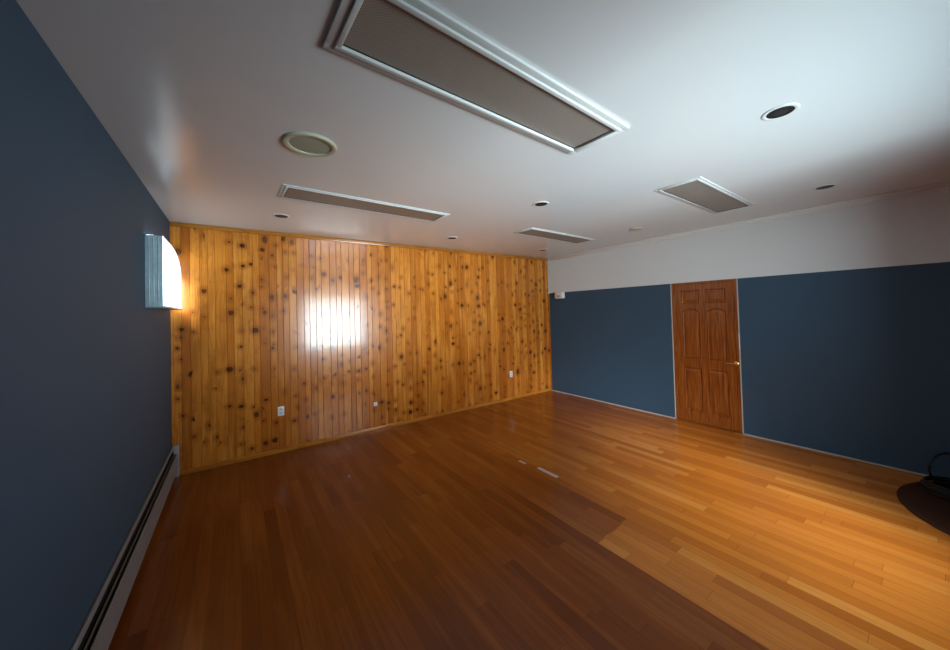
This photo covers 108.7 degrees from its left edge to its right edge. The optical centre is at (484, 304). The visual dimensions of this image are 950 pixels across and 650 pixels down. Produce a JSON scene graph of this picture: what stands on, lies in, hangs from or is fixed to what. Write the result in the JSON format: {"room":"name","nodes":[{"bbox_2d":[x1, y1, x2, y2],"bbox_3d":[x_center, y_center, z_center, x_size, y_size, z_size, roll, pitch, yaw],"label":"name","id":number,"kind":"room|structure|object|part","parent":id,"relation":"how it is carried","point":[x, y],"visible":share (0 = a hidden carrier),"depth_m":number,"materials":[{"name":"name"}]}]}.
{"room":"empty recreation room","nodes":[
{"label":"empty recreation room","id":0,"kind":"room"},
{"bbox_2d":[0,0,171,649],"bbox_3d":[-1.541,0.372,1.019,0.150,2.750,6.750,-1,-1,-36],"label":"wall","id":1,"kind":"structure","parent":0,"point":[86,428],"depth_m":1.40,"materials":[{"name":"blue paint"}]},
{"bbox_2d":[69,444,179,649],"bbox_3d":[-1.750,1.592,1.510,0.061,0.340,5.326,-1,-1,-36],"label":"baseboard heater","id":2,"kind":"object","parent":1,"relation":"attached to","point":[97,630],"visible":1,"depth_m":2.00,"materials":[{"name":"grey metal"}]},
{"bbox_2d":[145,233,181,309],"bbox_3d":[-2.985,-0.253,3.133,0.216,0.584,1.134,-1,-1,-36],"label":"wall lamp","id":3,"kind":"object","parent":1,"relation":"in","point":[163,278],"depth_m":2.73,"materials":[{"name":"white glass"}]},
{"bbox_3d":[-2.623,-0.270,2.708,0.101,0.566,0.020,-1,-1,-36],"label":"panel","id":4,"kind":"part","parent":3,"relation":"part of","materials":[{"name":"white glass"}]},
{"bbox_2d":[170,222,550,474],"bbox_3d":[-1.046,0.443,5.458,5.871,2.750,0.150,-1,-1,-36],"label":"wall","id":5,"kind":"structure","parent":0,"point":[323,331],"depth_m":4.63,"materials":[{"name":"brown wood"}]},
{"bbox_2d":[170,226,173,442],"bbox_3d":[-3.365,0.312,3.672,0.021,2.330,0.020,-1,-1,-36],"label":"trim","id":6,"kind":"structure","parent":5,"relation":"attached to","point":[171,243],"depth_m":3.66,"materials":[{"name":"brown wood"}]},
{"bbox_2d":[278,406,283,415],"bbox_3d":[-2.530,1.326,4.245,0.072,0.116,0.010,-1,-1,-36],"label":"wall outlet","id":7,"kind":"object","parent":5,"relation":"attached to","point":[281,408],"visible":1,"depth_m":4.24,"materials":[{"name":"white plastic"}]},
{"bbox_2d":[171,221,547,260],"bbox_3d":[-1.030,-0.909,5.417,5.855,0.050,0.020,-1,-1,-36],"label":"trim","id":8,"kind":"structure","parent":5,"relation":"attached to","point":[175,224],"depth_m":4.63,"materials":[{"name":"brown wood"}]},
{"bbox_2d":[181,388,551,474],"bbox_3d":[-0.938,1.786,5.381,5.776,0.055,0.016,-1,-1,-36],"label":"baseboard","id":9,"kind":"structure","parent":5,"relation":"attached to","point":[293,447],"depth_m":4.61,"materials":[{"name":"brown wood"}]},
{"bbox_2d":[548,294,551,387],"bbox_3d":[1.379,0.777,7.102,0.019,2.011,0.020,-1,-1,-36],"label":"trim","id":10,"kind":"structure","parent":5,"relation":"attached to","point":[548,294],"depth_m":7.10,"materials":[{"name":"brown wood"}]},
{"bbox_2d":[16,0,949,257],"bbox_3d":[0.883,-1.097,2.777,6.171,0.120,6.850,-1,-1,-36],"label":"ceiling","id":11,"kind":"structure","parent":0,"point":[200,98],"depth_m":1.82,"materials":[{"name":"paint"}]},
{"bbox_2d":[272,214,289,217],"bbox_3d":[-2.146,-0.936,3.603,0.164,0.005,0.164,-1,-1,-36],"label":"recessed light","id":12,"kind":"object","parent":11,"relation":"in","point":[274,215],"visible":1,"depth_m":3.59,"materials":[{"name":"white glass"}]},
{"bbox_2d":[282,131,336,156],"bbox_3d":[-1.078,-0.988,2.114,0.306,0.016,0.306,-1,-1,-36],"label":"ceiling speaker","id":13,"kind":"object","parent":11,"relation":"attached to","point":[304,143],"visible":1,"depth_m":2.10,"materials":[{"name":"beige plastic"}]},
{"bbox_2d":[289,136,330,153],"bbox_3d":[-1.078,-0.991,2.114,0.234,0.008,0.234,-1,-1,-36],"label":"grille","id":14,"kind":"object","parent":13,"relation":"attached to","point":[299,144],"depth_m":2.11,"materials":[{"name":"beige metal"}]},
{"bbox_2d":[277,184,449,221],"bbox_3d":[-1.102,-0.965,3.357,1.578,0.012,0.358,-1,-1,-38],"label":"recessed light","id":15,"kind":"object","parent":11,"relation":"in","point":[286,191],"visible":1,"depth_m":3.23,"materials":[{"name":"white metal"}]},
{"bbox_2d":[323,0,629,153],"bbox_3d":[0.111,-1.025,1.672,1.582,0.024,0.412,-1,-1,-39],"label":"recessed light","id":16,"kind":"object","parent":11,"relation":"in","point":[415,43],"visible":1,"depth_m":1.48,"materials":[{"name":"white metal"}]},
{"bbox_2d":[533,201,548,206],"bbox_3d":[0.574,-1.013,3.437,0.164,0.005,0.164,-1,-1,-36],"label":"recessed light","id":17,"kind":"object","parent":11,"relation":"in","point":[537,204],"visible":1,"depth_m":3.44,"materials":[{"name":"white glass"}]},
{"bbox_2d":[514,227,594,243],"bbox_3d":[1.057,-0.994,4.971,1.408,0.012,0.358,-1,-1,-38],"label":"recessed light","id":18,"kind":"object","parent":11,"relation":"in","point":[535,232],"visible":1,"depth_m":4.89,"materials":[{"name":"white metal"}]},
{"bbox_2d":[521,229,587,242],"bbox_3d":[1.057,-0.996,4.971,1.320,0.008,0.270,-1,-1,-38],"label":"diffuser","id":19,"kind":"object","parent":18,"relation":"attached to","point":[529,232],"depth_m":4.91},
{"bbox_2d":[629,227,642,230],"bbox_3d":[2.074,-1.028,4.651,0.176,0.011,0.176,-1,-1,-36],"label":"cover plate","id":20,"kind":"object","parent":11,"relation":"attached to","point":[637,228],"visible":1,"depth_m":4.63,"materials":[{"name":"white plastic"}]},
{"bbox_2d":[654,177,754,213],"bbox_3d":[2.234,-1.056,3.386,1.408,0.012,0.378,-1,-1,-37],"label":"recessed light","id":21,"kind":"object","parent":11,"relation":"in","point":[699,192],"visible":1,"depth_m":3.29,"materials":[{"name":"white metal"}]},
{"bbox_2d":[663,181,746,211],"bbox_3d":[2.233,-1.058,3.386,1.320,0.008,0.290,-1,-1,-37],"label":"diffuser","id":22,"kind":"object","parent":21,"relation":"attached to","point":[702,194],"depth_m":3.31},
{"bbox_2d":[761,103,799,120],"bbox_3d":[1.651,-1.072,1.899,0.164,0.005,0.164,-1,-1,-36],"label":"recessed light","id":23,"kind":"object","parent":11,"relation":"in","point":[781,111],"visible":1,"depth_m":1.89,"materials":[{"name":"metal"}]},
{"bbox_3d":[1.651,-1.072,1.899,0.068,0.002,0.068,-2,-1,26],"label":"bulb","id":24,"kind":"part","parent":23,"relation":"part of","materials":[{"name":"black glass"}]},
{"bbox_2d":[813,184,837,189],"bbox_3d":[3.163,-1.089,3.160,0.164,0.005,0.164,-1,-1,-36],"label":"recessed light","id":25,"kind":"object","parent":11,"relation":"in","point":[823,187],"visible":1,"depth_m":3.15,"materials":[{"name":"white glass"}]},
{"bbox_2d":[108,390,949,649],"bbox_3d":[0.962,1.771,2.722,6.171,0.120,6.850,-1,-1,-36],"label":"floor","id":26,"kind":"structure","parent":0,"point":[653,531],"depth_m":2.41,"materials":[{"name":"brown wood"}]},
{"bbox_2d":[537,467,558,477],"bbox_3d":[0.657,1.734,3.522,0.045,0.002,0.270,-1,-1,-36],"label":"tape","id":27,"kind":"object","parent":26,"relation":"on","point":[539,468],"visible":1,"depth_m":3.52,"materials":[{"name":"white plastic"}]},
{"bbox_2d":[897,481,949,534],"bbox_3d":[3.832,1.622,2.553,1.365,0.013,0.954,-1,-1,-36],"label":"mat","id":28,"kind":"object","parent":26,"relation":"on","point":[934,510],"visible":0.81,"depth_m":2.78,"materials":[{"name":"black rubber"}]},
{"bbox_2d":[920,452,949,499],"bbox_3d":[4.001,1.462,2.897,0.379,0.308,0.381,-2,-1,16],"label":"cable coil","id":29,"kind":"object","parent":28,"relation":"on","point":[935,479],"visible":1,"depth_m":3.00,"materials":[{"name":"black rubber"}]},
{"bbox_2d":[548,188,949,477],"bbox_3d":[3.322,0.328,4.556,0.164,2.705,6.750,-1,-1,-36],"label":"wall","id":30,"kind":"structure","parent":0,"point":[844,313],"depth_m":3.90,"materials":[{"name":"blue paint"}]},
{"bbox_2d":[555,292,564,298],"bbox_3d":[1.517,-0.190,6.845,0.077,0.130,0.210,-1,-1,-36],"label":"sensor","id":31,"kind":"object","parent":30,"relation":"attached to","point":[558,295],"visible":1,"depth_m":6.80,"materials":[{"name":"white plastic"}]},
{"bbox_2d":[552,390,674,418],"bbox_3d":[2.133,1.736,6.092,0.012,0.014,2.456,-1,-1,-36],"label":"trim","id":32,"kind":"structure","parent":30,"relation":"attached to","point":[552,390],"depth_m":5.84,"materials":[{"name":"white wood"}]},
{"bbox_2d":[670,279,743,433],"bbox_3d":[3.090,0.682,4.777,0.104,2.019,0.853,-1,-1,-36],"label":"door","id":33,"kind":"structure","parent":30,"relation":"in","point":[704,314],"depth_m":4.75,"materials":[{"name":"brown wood"}]},
{"bbox_3d":[2.981,-0.113,4.928,0.010,0.190,0.234,-1,-1,-36],"label":"panel","id":34,"kind":"part","parent":33,"relation":"part of","materials":[{"name":"brown wood"}]},
{"bbox_3d":[2.996,0.412,4.918,0.010,0.710,0.234,-1,-1,-36],"label":"panel","id":35,"kind":"part","parent":33,"relation":"part of","materials":[{"name":"brown wood"}]},
{"bbox_3d":[3.018,1.216,4.903,0.010,0.620,0.234,-1,-1,-36],"label":"panel","id":36,"kind":"part","parent":33,"relation":"part of","materials":[{"name":"brown wood"}]},
{"bbox_3d":[3.170,-0.123,4.668,0.010,0.190,0.234,-1,-1,-36],"label":"panel","id":37,"kind":"part","parent":33,"relation":"part of","materials":[{"name":"brown wood"}]},
{"bbox_3d":[3.185,0.402,4.658,0.010,0.710,0.234,-1,-1,-36],"label":"panel","id":38,"kind":"part","parent":33,"relation":"part of","materials":[{"name":"brown wood"}]},
{"bbox_3d":[3.207,1.206,4.643,0.010,0.620,0.234,-1,-1,-36],"label":"panel","id":39,"kind":"part","parent":33,"relation":"part of","materials":[{"name":"brown wood"}]},
{"bbox_2d":[547,181,949,260],"bbox_3d":[2.959,-1.024,4.857,0.043,0.060,5.578,-1,-1,-36],"label":"trim","id":40,"kind":"structure","parent":30,"relation":"attached to","point":[944,185],"depth_m":4.02,"materials":[{"name":"white paint"}]},
{"bbox_3d":[3.046,-0.668,4.918,0.164,0.684,5.598,-1,-1,-36],"label":"panel","id":41,"kind":"part","parent":30,"relation":"part of","materials":[{"name":"paint"}]},
{"bbox_2d":[744,433,928,475],"bbox_3d":[4.028,1.635,3.485,0.012,0.014,2.271,-1,-1,-36],"label":"trim","id":42,"kind":"structure","parent":30,"relation":"attached to","point":[744,433],"depth_m":3.68,"materials":[{"name":"white wood"}]}
]}

